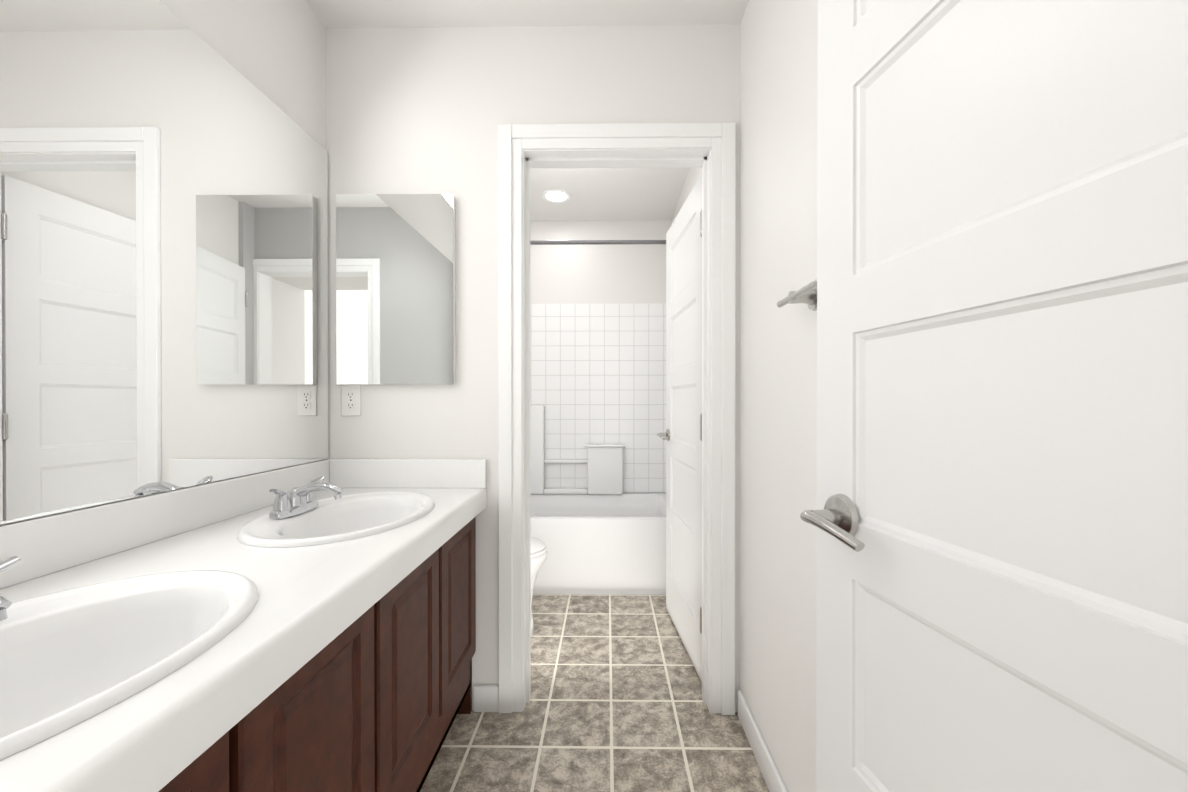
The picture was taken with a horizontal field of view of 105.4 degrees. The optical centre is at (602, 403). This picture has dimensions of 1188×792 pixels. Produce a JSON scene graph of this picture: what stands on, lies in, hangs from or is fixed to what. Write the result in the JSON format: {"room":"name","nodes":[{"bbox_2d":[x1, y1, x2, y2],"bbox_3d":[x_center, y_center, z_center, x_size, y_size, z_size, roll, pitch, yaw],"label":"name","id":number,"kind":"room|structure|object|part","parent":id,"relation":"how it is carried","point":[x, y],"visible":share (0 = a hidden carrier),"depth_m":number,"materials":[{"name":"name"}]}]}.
{"room":"bathroom","nodes":[
{"label":"bathroom","id":0,"kind":"room"},
{"bbox_2d":[1,0,325,524],"bbox_3d":[-1.061,-0.126,1.771,0.100,2.500,3.610,0,0,1],"label":"wall","id":1,"kind":"structure","parent":0,"point":[274,51],"depth_m":1.41,"materials":[{"name":"white paint"}]},
{"bbox_2d":[0,459,327,578],"bbox_3d":[-1.009,0.257,0.899,0.019,0.104,1.524,0,0,1],"label":"backsplash","id":2,"kind":"structure","parent":1,"relation":"attached to","point":[56,542],"depth_m":0.96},
{"bbox_2d":[0,0,328,524],"bbox_3d":[-1.015,-0.357,0.914,0.010,1.120,1.478,0,0,1],"label":"mirror","id":3,"kind":"object","parent":1,"relation":"attached to","point":[163,247],"visible":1,"depth_m":1.00,"materials":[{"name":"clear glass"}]},
{"bbox_2d":[530,240,665,244],"bbox_3d":[-0.243,-0.956,2.687,1.512,0.060,0.060,0,0,1],"label":"shower rod","id":4,"kind":"object","parent":1,"relation":"attached to","point":[582,242],"visible":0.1,"depth_m":2.67,"materials":[{"name":"silver metal"}]},
{"bbox_2d":[305,0,748,220],"bbox_3d":[-0.016,-1.411,0.589,3.600,0.080,5.940,0,0,1],"label":"ceiling","id":5,"kind":"structure","parent":0,"point":[624,194],"depth_m":1.63,"materials":[{"name":"white paint"}]},
{"bbox_2d":[542,189,570,202],"bbox_3d":[-0.304,-1.376,3.010,0.196,0.006,0.196,0,0,1],"label":"recessed light","id":6,"kind":"object","parent":5,"relation":"in","point":[556,196],"visible":1,"depth_m":3.00,"materials":[{"name":"white"}]},
{"bbox_2d":[326,24,739,711],"bbox_3d":[-0.255,-0.125,1.713,1.513,2.500,0.120,0,0,1],"label":"wall","id":7,"kind":"structure","parent":0,"point":[418,110],"depth_m":1.65,"materials":[{"name":"white paint"}]},
{"bbox_2d":[342,385,360,415],"bbox_3d":[-0.919,-0.012,1.656,0.070,0.114,0.009,0,0,1],"label":"electrical outlet","id":8,"kind":"object","parent":7,"relation":"attached to","point":[351,400],"visible":1,"depth_m":1.66,"materials":[{"name":"white plastic"}]},
{"bbox_2d":[336,194,455,383],"bbox_3d":[-0.746,-0.411,1.642,0.423,0.684,0.029,0,0,1],"label":"medicine cabinet mirror","id":9,"kind":"object","parent":7,"relation":"attached to","point":[395,288],"visible":0.93,"depth_m":1.63,"materials":[{"name":"white mirror"}]},
{"bbox_2d":[328,459,486,486],"bbox_3d":[-0.706,0.255,1.647,0.569,0.104,0.020,0,0,1],"label":"backsplash","id":10,"kind":"structure","parent":7,"relation":"attached to","point":[358,472],"depth_m":1.64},
{"bbox_2d":[498,123,735,714],"bbox_3d":[0.053,0.057,1.702,0.857,2.135,0.138,0,0,1],"label":"door frame","id":11,"kind":"structure","parent":7,"relation":"attached to","point":[708,148],"depth_m":1.64,"materials":[{"name":"white wood"}]},
{"bbox_2d":[657,174,701,681],"bbox_3d":[0.391,0.096,2.116,0.161,2.030,0.686,0,0,-4],"label":"door","id":12,"kind":"structure","parent":11,"relation":"attached to","point":[682,434],"depth_m":2.08,"materials":[{"name":"painted wood"},{"name":"brushed nickel"}]},
{"label":"handle","id":13,"kind":"part","parent":12,"relation":"part of","materials":[{"name":"silver metal"}]},
{"bbox_2d":[420,594,768,791],"bbox_3d":[-0.016,1.169,0.599,3.600,0.080,5.940,0,0,1],"label":"floor","id":14,"kind":"structure","parent":0,"point":[615,703],"depth_m":1.59,"materials":[{"name":"tile"}]},
{"bbox_2d":[164,511,480,791],"bbox_3d":[-0.742,0.753,0.897,0.552,0.748,1.524,0,0,1],"label":"bathroom vanity","id":15,"kind":"object","parent":14,"relation":"on","point":[374,712],"depth_m":0.95,"materials":[{"name":"brown wood"}]},
{"bbox_3d":[-0.482,0.646,0.369,0.019,0.517,0.413,0,0,1],"label":"door","id":16,"kind":"part","parent":15,"relation":"part of","materials":[{"name":"brown wood"}]},
{"bbox_2d":[0,487,486,791],"bbox_3d":[-0.724,0.344,0.896,0.588,0.070,1.524,0,0,1],"label":"countertop","id":17,"kind":"structure","parent":15,"relation":"on","point":[158,736],"depth_m":0.58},
{"bbox_2d":[0,551,31,630],"bbox_3d":[-0.806,0.260,0.550,0.160,0.081,0.207,0,0,1],"label":"faucet","id":18,"kind":"object","parent":17,"relation":"on","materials":[{"name":"silver metal"}]},
{"bbox_2d":[0,563,331,778],"bbox_3d":[-0.707,0.376,0.533,0.424,0.159,0.560,0,0,1],"label":"sink","id":19,"kind":"object","parent":17,"relation":"in","point":[95,637],"depth_m":0.68,"materials":[{"name":"white ceramic"}]},
{"bbox_2d":[260,475,347,514],"bbox_3d":[-0.798,0.258,1.250,0.160,0.081,0.207,0,0,1],"label":"faucet","id":20,"kind":"object","parent":17,"relation":"on","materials":[{"name":"silver metal"}]},
{"bbox_2d":[172,487,459,546],"bbox_3d":[-0.698,0.374,1.249,0.424,0.159,0.561,0,0,1],"label":"sink","id":21,"kind":"object","parent":17,"relation":"in","point":[369,516],"depth_m":1.23,"materials":[{"name":"white ceramic"}]},
{"bbox_3d":[-0.477,0.645,0.760,0.019,0.517,0.340,0,0,1],"label":"door","id":22,"kind":"part","parent":15,"relation":"part of","materials":[{"name":"brown wood"}]},
{"bbox_3d":[-0.473,0.643,1.115,0.019,0.517,0.340,0,0,1],"label":"door","id":23,"kind":"part","parent":15,"relation":"part of","materials":[{"name":"brown wood"}]},
{"bbox_3d":[-0.469,0.642,1.470,0.019,0.517,0.340,0,0,1],"label":"door","id":24,"kind":"part","parent":15,"relation":"part of","materials":[{"name":"brown wood"}]},
{"bbox_2d":[531,537,547,635],"bbox_3d":[-0.635,0.735,2.209,0.738,0.775,0.450,0,0,1],"label":"toilet","id":25,"kind":"object","parent":14,"relation":"on","point":[539,552],"visible":0.15,"depth_m":2.17,"materials":[{"name":"white ceramic"}]},
{"bbox_3d":[-0.538,0.704,2.208,0.534,0.037,0.369,0,0,1],"label":"seat","id":26,"kind":"part","parent":25,"relation":"part of","materials":[{"name":"white"}]},
{"bbox_2d":[531,493,665,594],"bbox_3d":[-0.239,0.897,3.038,1.505,0.445,0.760,0,0,1],"label":"bathtub","id":27,"kind":"object","parent":14,"relation":"on","point":[605,544],"visible":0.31,"depth_m":2.66,"materials":[{"name":"white ceramic"}]},
{"bbox_2d":[530,221,670,492],"bbox_3d":[-0.234,-0.132,3.498,1.713,2.500,0.138,0,0,1],"label":"wall","id":28,"kind":"structure","parent":0,"point":[599,274],"depth_m":3.42,"materials":[{"name":"white paint"}]},
{"bbox_2d":[530,303,665,491],"bbox_3d":[-0.239,-0.040,3.051,1.511,1.424,0.753,0,0,1],"label":"wall surround","id":29,"kind":"object","parent":28,"relation":"attached to","point":[598,373],"visible":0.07,"depth_m":3.41,"materials":[{"name":"white tile"}]},
{"bbox_2d":[531,405,624,493],"bbox_3d":[-0.315,0.342,3.367,0.975,0.657,0.104,0,0,1],"label":"shelf","id":30,"kind":"object","parent":29,"relation":"attached to","point":[605,467],"visible":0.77,"depth_m":3.33,"materials":[{"name":"white plastic"}]},
{"bbox_2d":[671,0,817,791],"bbox_3d":[0.552,-0.125,1.752,0.100,2.500,3.610,0,0,1],"label":"wall","id":31,"kind":"structure","parent":0,"point":[778,345],"depth_m":1.27,"materials":[{"name":"white paint"}]},
{"bbox_2d":[738,690,787,791],"bbox_3d":[0.486,1.080,0.956,0.013,0.095,1.348,0,0,1],"label":"baseboard","id":32,"kind":"structure","parent":31,"relation":"attached to","point":[774,782],"depth_m":1.39,"materials":[{"name":"white wood"}]},
{"bbox_2d":[777,279,816,310],"bbox_3d":[0.459,-0.244,0.841,0.062,0.062,0.568,0,0,1],"label":"towel rail","id":33,"kind":"object","parent":31,"relation":"attached to","point":[807,294],"visible":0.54,"depth_m":1.03,"materials":[{"name":"silver metal"}]},
{"bbox_3d":[-0.275,-0.119,0.067,1.513,2.500,0.220,0,0,1],"label":"wall","id":34,"kind":"structure","parent":0,"visible":0},
{"bbox_2d":[800,0,1187,791],"bbox_3d":[0.407,0.102,0.450,0.161,2.030,0.574,0,0,-9],"label":"entry door","id":35,"kind":"structure","parent":34,"relation":"in","point":[998,518],"depth_m":0.45,"materials":[{"name":"painted wood"},{"name":"brushed nickel"}]},
{"label":"handle","id":36,"kind":"part","parent":35,"relation":"part of","materials":[{"name":"silver metal"}]}
]}

